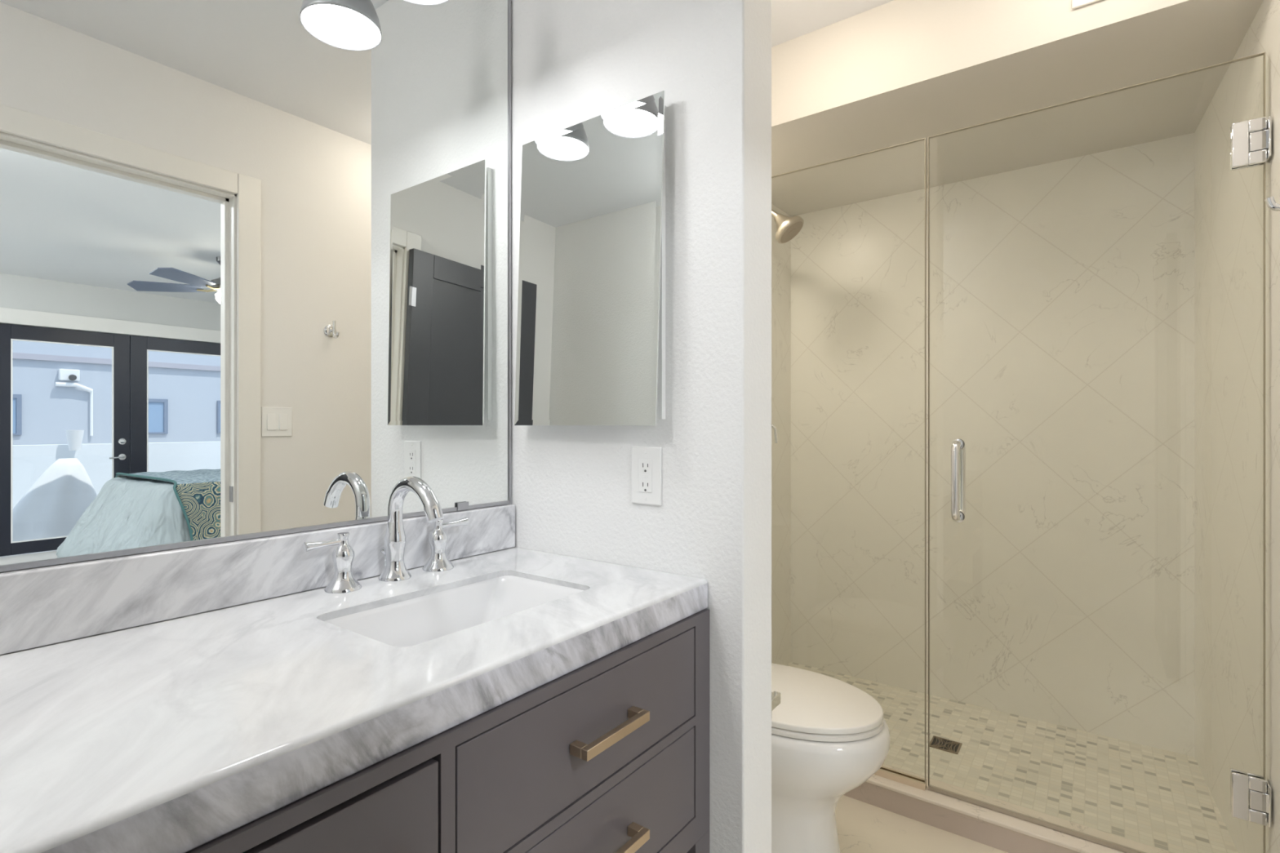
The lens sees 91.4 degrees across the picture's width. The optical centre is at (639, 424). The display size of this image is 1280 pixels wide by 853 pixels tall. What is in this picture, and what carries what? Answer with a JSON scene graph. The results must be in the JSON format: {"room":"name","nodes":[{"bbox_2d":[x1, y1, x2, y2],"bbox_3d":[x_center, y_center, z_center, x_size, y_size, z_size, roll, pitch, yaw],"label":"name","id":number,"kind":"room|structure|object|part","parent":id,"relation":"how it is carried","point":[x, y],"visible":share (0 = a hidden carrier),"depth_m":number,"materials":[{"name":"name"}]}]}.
{"room":"bathroom","nodes":[
{"label":"bathroom","id":0,"kind":"room"},
{"bbox_2d":[0,203,791,665],"bbox_3d":[-0.381,-0.055,1.571,0.120,2.430,3.625,0,0,36],"label":"wall","id":1,"kind":"structure","parent":0,"point":[780,253],"depth_m":2.91,"materials":[{"name":"stone"}]},
{"bbox_2d":[0,0,511,572],"bbox_3d":[-0.814,-0.463,0.868,0.010,1.314,1.670,0,0,36],"label":"vanity mirror","id":2,"kind":"object","parent":1,"relation":"attached to","point":[255,255],"visible":1,"depth_m":1.06,"materials":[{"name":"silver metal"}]},
{"bbox_2d":[0,504,515,654],"bbox_3d":[-0.808,0.248,0.865,0.022,0.105,1.674,0,0,36],"label":"backsplash","id":3,"kind":"structure","parent":1,"relation":"attached to","point":[40,606],"depth_m":0.99,"materials":[{"name":"white stone"}]},
{"bbox_2d":[403,0,448,4],"bbox_3d":[-0.448,-1.042,1.196,0.214,0.395,0.158,0,0,36],"label":"sconce","id":4,"kind":"object","parent":1,"relation":"attached to","point":[415,2],"visible":1,"depth_m":1.25,"materials":[{"name":"white glass"}]},
{"bbox_2d":[411,0,441,2],"bbox_3d":[-0.426,-0.849,1.179,0.151,0.002,0.151,0,0,36],"label":"diffuser","id":5,"kind":"object","parent":4,"relation":"attached to","point":[412,1],"depth_m":1.25,"materials":[{"name":"white glass"}]},
{"bbox_2d":[771,424,777,443],"bbox_3d":[0.509,0.030,2.601,0.127,0.160,0.160,0,0,36],"label":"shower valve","id":6,"kind":"object","parent":1,"relation":"attached to","point":[775,428],"visible":0.16,"depth_m":2.57,"materials":[{"name":"silver metal"}]},
{"bbox_2d":[771,208,804,244],"bbox_3d":[0.557,-0.833,2.574,0.236,0.178,0.129,0,0,36],"label":"sprayer","id":7,"kind":"object","parent":1,"relation":"attached to","point":[788,228],"visible":0.73,"depth_m":2.52,"materials":[{"name":"silver metal"}]},
{"bbox_3d":[0.515,-0.874,2.597,0.141,0.060,0.022,0,0,36],"label":"arm","id":8,"kind":"part","parent":7,"relation":"part of","materials":[{"name":"silver metal"}]},
{"bbox_2d":[511,0,771,852],"bbox_3d":[-0.025,-0.055,1.414,0.639,2.430,0.128,0,0,36],"label":"wall","id":9,"kind":"structure","parent":0,"point":[573,62],"depth_m":1.25,"materials":[{"name":"white paint"}]},
{"bbox_2d":[514,90,665,425],"bbox_3d":[-0.116,-0.332,1.371,0.418,0.666,0.047,0,0,36],"label":"medicine cabinet","id":10,"kind":"object","parent":9,"relation":"attached to","point":[591,327],"visible":1,"depth_m":1.34,"materials":[{"name":"silver mirror"}]},
{"bbox_2d":[631,446,662,505],"bbox_3d":[0.013,0.105,1.302,0.076,0.120,0.007,0,0,36],"label":"wall outlet","id":11,"kind":"object","parent":9,"relation":"attached to","point":[646,461],"visible":1,"depth_m":1.30,"materials":[{"name":"white plastic"}]},
{"bbox_2d":[639,458,652,492],"bbox_3d":[0.011,0.105,1.301,0.033,0.068,0.002,0,0,36],"label":"receptacle","id":12,"kind":"object","parent":11,"relation":"attached to","point":[645,464],"depth_m":1.30,"materials":[{"name":"white plastic"}]},
{"bbox_2d":[771,691,780,718],"bbox_3d":[0.213,0.580,1.358,0.180,0.050,0.062,0,0,36],"label":"toilet paper holder","id":13,"kind":"object","parent":9,"relation":"attached to","point":[775,696],"visible":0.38,"depth_m":1.31,"materials":[{"name":"silver metal"}]},
{"bbox_3d":[0.279,0.582,1.315,0.016,0.024,0.052,0,0,36],"label":"post","id":14,"kind":"part","parent":13,"relation":"part of","materials":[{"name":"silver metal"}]},
{"bbox_2d":[771,0,893,47],"bbox_3d":[-0.041,-1.330,0.796,1.644,0.120,2.777,0,0,36],"label":"ceiling","id":15,"kind":"structure","parent":0,"point":[791,20],"depth_m":1.93,"materials":[{"name":"white paint"}]},
{"bbox_2d":[835,795,1007,852],"bbox_3d":[0.011,1.210,0.740,1.733,0.100,2.747,0,0,36],"label":"floor","id":16,"kind":"structure","parent":0,"point":[862,827],"depth_m":1.76,"materials":[{"name":"beige tile"}]},
{"bbox_2d":[186,608,709,852],"bbox_3d":[-0.571,0.759,0.693,0.591,0.801,1.676,0,0,36],"label":"vanity cabinet","id":17,"kind":"object","parent":16,"relation":"on","point":[610,754],"visible":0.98,"depth_m":0.87,"materials":[{"name":"grey paint"}]},
{"bbox_3d":[-0.368,0.559,0.544,0.019,0.348,0.438,0,0,36],"label":"cabinet door","id":18,"kind":"part","parent":17,"relation":"part of","materials":[{"name":"grey paint"}]},
{"bbox_2d":[0,546,707,852],"bbox_3d":[-0.589,0.330,0.707,0.560,0.057,1.676,0,0,36],"label":"countertop","id":19,"kind":"structure","parent":17,"relation":"on","point":[179,735],"depth_m":0.71,"materials":[{"name":"white stone"}]},
{"bbox_2d":[302,476,468,594],"bbox_3d":[-0.437,0.200,1.193,0.176,0.203,0.347,0,0,36],"label":"faucet","id":20,"kind":"object","parent":19,"relation":"on","point":[343,581],"visible":1,"depth_m":1.20,"materials":[{"name":"silver metal"}]},
{"bbox_3d":[-0.561,0.212,1.113,0.017,0.017,0.072,0,0,36],"label":"lever","id":21,"kind":"part","parent":20,"relation":"part of","materials":[{"name":"silver metal"}]},
{"bbox_3d":[-0.543,0.249,1.143,0.062,0.103,0.062,0,0,36],"label":"handle","id":22,"kind":"part","parent":20,"relation":"part of","materials":[{"name":"silver metal"}]},
{"bbox_3d":[-0.507,0.271,1.235,0.012,0.059,0.013,0,0,7],"label":"lift rod","id":23,"kind":"part","parent":20,"relation":"part of","materials":[{"name":"silver metal"}]},
{"bbox_3d":[-0.480,0.245,1.226,0.060,0.112,0.060,0,0,36],"label":"spout","id":24,"kind":"part","parent":20,"relation":"part of","materials":[{"name":"silver metal"}]},
{"bbox_3d":[-0.428,0.145,1.188,0.156,0.093,0.030,0,0,36],"label":"spout","id":25,"kind":"part","parent":20,"relation":"part of","materials":[{"name":"silver metal"}]},
{"bbox_3d":[-0.422,0.249,1.308,0.062,0.103,0.062,0,0,36],"label":"handle","id":26,"kind":"part","parent":20,"relation":"part of","materials":[{"name":"silver metal"}]},
{"bbox_3d":[-0.399,0.210,1.335,0.017,0.017,0.072,0,0,36],"label":"lever","id":27,"kind":"part","parent":20,"relation":"part of","materials":[{"name":"silver metal"}]},
{"bbox_2d":[324,575,584,647],"bbox_3d":[-0.300,0.367,1.070,0.296,0.118,0.451,0,0,36],"label":"sink basin","id":28,"kind":"object","parent":19,"relation":"in","point":[420,620],"visible":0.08,"depth_m":1.18,"materials":[{"name":"white ceramic"}]},
{"bbox_3d":[-0.064,0.462,0.959,0.019,0.163,0.537,0,0,36],"label":"drawer","id":29,"kind":"part","parent":17,"relation":"part of","materials":[{"name":"grey paint"}]},
{"bbox_3d":[-0.064,0.649,0.959,0.019,0.167,0.537,0,0,36],"label":"drawer","id":30,"kind":"part","parent":17,"relation":"part of","materials":[{"name":"grey paint"}]},
{"bbox_3d":[-0.042,0.463,0.942,0.034,0.015,0.151,0,0,36],"label":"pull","id":31,"kind":"part","parent":17,"relation":"part of","materials":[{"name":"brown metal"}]},
{"bbox_3d":[-0.042,0.650,0.942,0.034,0.015,0.151,0,0,36],"label":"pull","id":32,"kind":"part","parent":17,"relation":"part of","materials":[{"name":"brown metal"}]},
{"bbox_3d":[0.100,0.973,1.208,0.050,0.374,0.053,0,0,36],"label":"leg","id":33,"kind":"part","parent":17,"relation":"part of","materials":[{"name":"grey paint"}]},
{"bbox_2d":[771,663,889,852],"bbox_3d":[0.293,0.766,1.731,0.757,0.787,0.444,0,0,36],"label":"toilet","id":34,"kind":"object","parent":16,"relation":"on","point":[829,736],"visible":0.48,"depth_m":1.51,"materials":[{"name":"white ceramic"}]},
{"bbox_3d":[0.394,0.735,1.657,0.478,0.017,0.354,0,0,36],"label":"seat","id":35,"kind":"part","parent":34,"relation":"part of","materials":[{"name":"white plastic"}]},
{"bbox_3d":[0.394,0.718,1.657,0.478,0.016,0.355,0,0,36],"label":"lid","id":36,"kind":"part","parent":34,"relation":"part of","materials":[{"name":"white plastic"}]},
{"bbox_2d":[844,764,1171,852],"bbox_3d":[0.840,1.121,1.880,1.515,0.077,0.124,0,0,36],"label":"shower curb","id":37,"kind":"object","parent":16,"relation":"on","point":[1003,832],"visible":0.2,"depth_m":1.75,"materials":[{"name":"stone"}]},
{"bbox_2d":[771,137,927,791],"bbox_3d":[0.539,0.115,2.090,0.776,1.936,0.030,0,0,36],"label":"glass","id":38,"kind":"object","parent":37,"relation":"on","point":[904,778],"visible":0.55,"depth_m":1.86,"materials":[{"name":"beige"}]},
{"bbox_2d":[791,133,1194,756],"bbox_3d":[1.377,0.004,2.592,1.740,2.313,0.100,0,0,36],"label":"wall","id":39,"kind":"structure","parent":0,"point":[1062,292],"depth_m":2.48,"materials":[{"name":"stone"}]},
{"bbox_2d":[786,662,1238,852],"bbox_3d":[1.119,1.190,2.231,1.550,0.100,0.788,0,0,36],"label":"floor","id":40,"kind":"structure","parent":0,"point":[1162,799],"depth_m":2.06,"materials":[{"name":"tile"}]},
{"bbox_2d":[929,735,962,754],"bbox_3d":[1.086,1.138,2.224,0.094,0.004,0.088,0,0,36],"label":"shower drain","id":41,"kind":"object","parent":40,"relation":"on","point":[939,743],"visible":0.98,"depth_m":2.22,"materials":[{"name":"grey metal"}]},
{"bbox_2d":[771,0,1263,216],"bbox_3d":[1.066,-1.187,2.201,1.600,0.367,0.898,0,0,36],"label":"soffit","id":42,"kind":"structure","parent":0,"point":[895,72],"depth_m":1.93,"materials":[{"name":"white paint"}]},
{"bbox_2d":[1071,0,1101,9],"bbox_3d":[1.245,-1.134,1.509,0.333,0.132,0.008,0,0,36],"label":"vent cover","id":43,"kind":"object","parent":42,"relation":"attached to","point":[1075,3],"visible":1,"depth_m":1.59,"materials":[{"name":"white"}]},
{"bbox_2d":[1194,0,1279,852],"bbox_3d":[1.696,-0.055,1.718,0.172,2.430,0.975,0,0,36],"label":"wall","id":44,"kind":"structure","parent":0,"point":[1228,205],"depth_m":1.69,"materials":[{"name":"stone"}]},
{"bbox_2d":[928,52,1271,852],"bbox_3d":[1.149,0.114,1.644,0.722,1.934,0.122,0,0,36],"label":"shower door","id":45,"kind":"structure","parent":44,"relation":"attached to","point":[1251,140],"depth_m":1.46,"materials":[{"name":"clear glass"}]},
{"bbox_3d":[0.902,0.161,1.783,0.031,0.241,0.056,0,0,36],"label":"pull handle","id":46,"kind":"part","parent":45,"relation":"part of","materials":[{"name":"silver metal"}]},
{"bbox_3d":[0.941,0.161,1.837,0.031,0.241,0.056,0,0,36],"label":"pull handle","id":47,"kind":"part","parent":45,"relation":"part of","materials":[{"name":"silver metal"}]},
{"bbox_3d":[1.438,0.863,1.432,0.004,0.090,0.056,0,0,36],"label":"wall plate","id":48,"kind":"part","parent":45,"relation":"part of","materials":[{"name":"silver metal"}]},
{"bbox_3d":[1.438,-0.652,1.432,0.004,0.090,0.056,0,0,36],"label":"wall plate","id":49,"kind":"part","parent":45,"relation":"part of","materials":[{"name":"silver metal"}]},
{"bbox_3d":[0.648,-0.055,0.245,0.120,2.430,2.640,0,0,36],"label":"wall","id":50,"kind":"structure","parent":0,"visible":0},
{"bbox_2d":[1264,195,1279,211],"bbox_3d":[1.169,-0.425,1.121,0.071,0.077,0.052,0,0,36],"label":"robe hook","id":51,"kind":"object","parent":50,"relation":"attached to","point":[1271,203],"visible":1,"depth_m":1.13,"materials":[{"name":"silver metal"}]}
]}

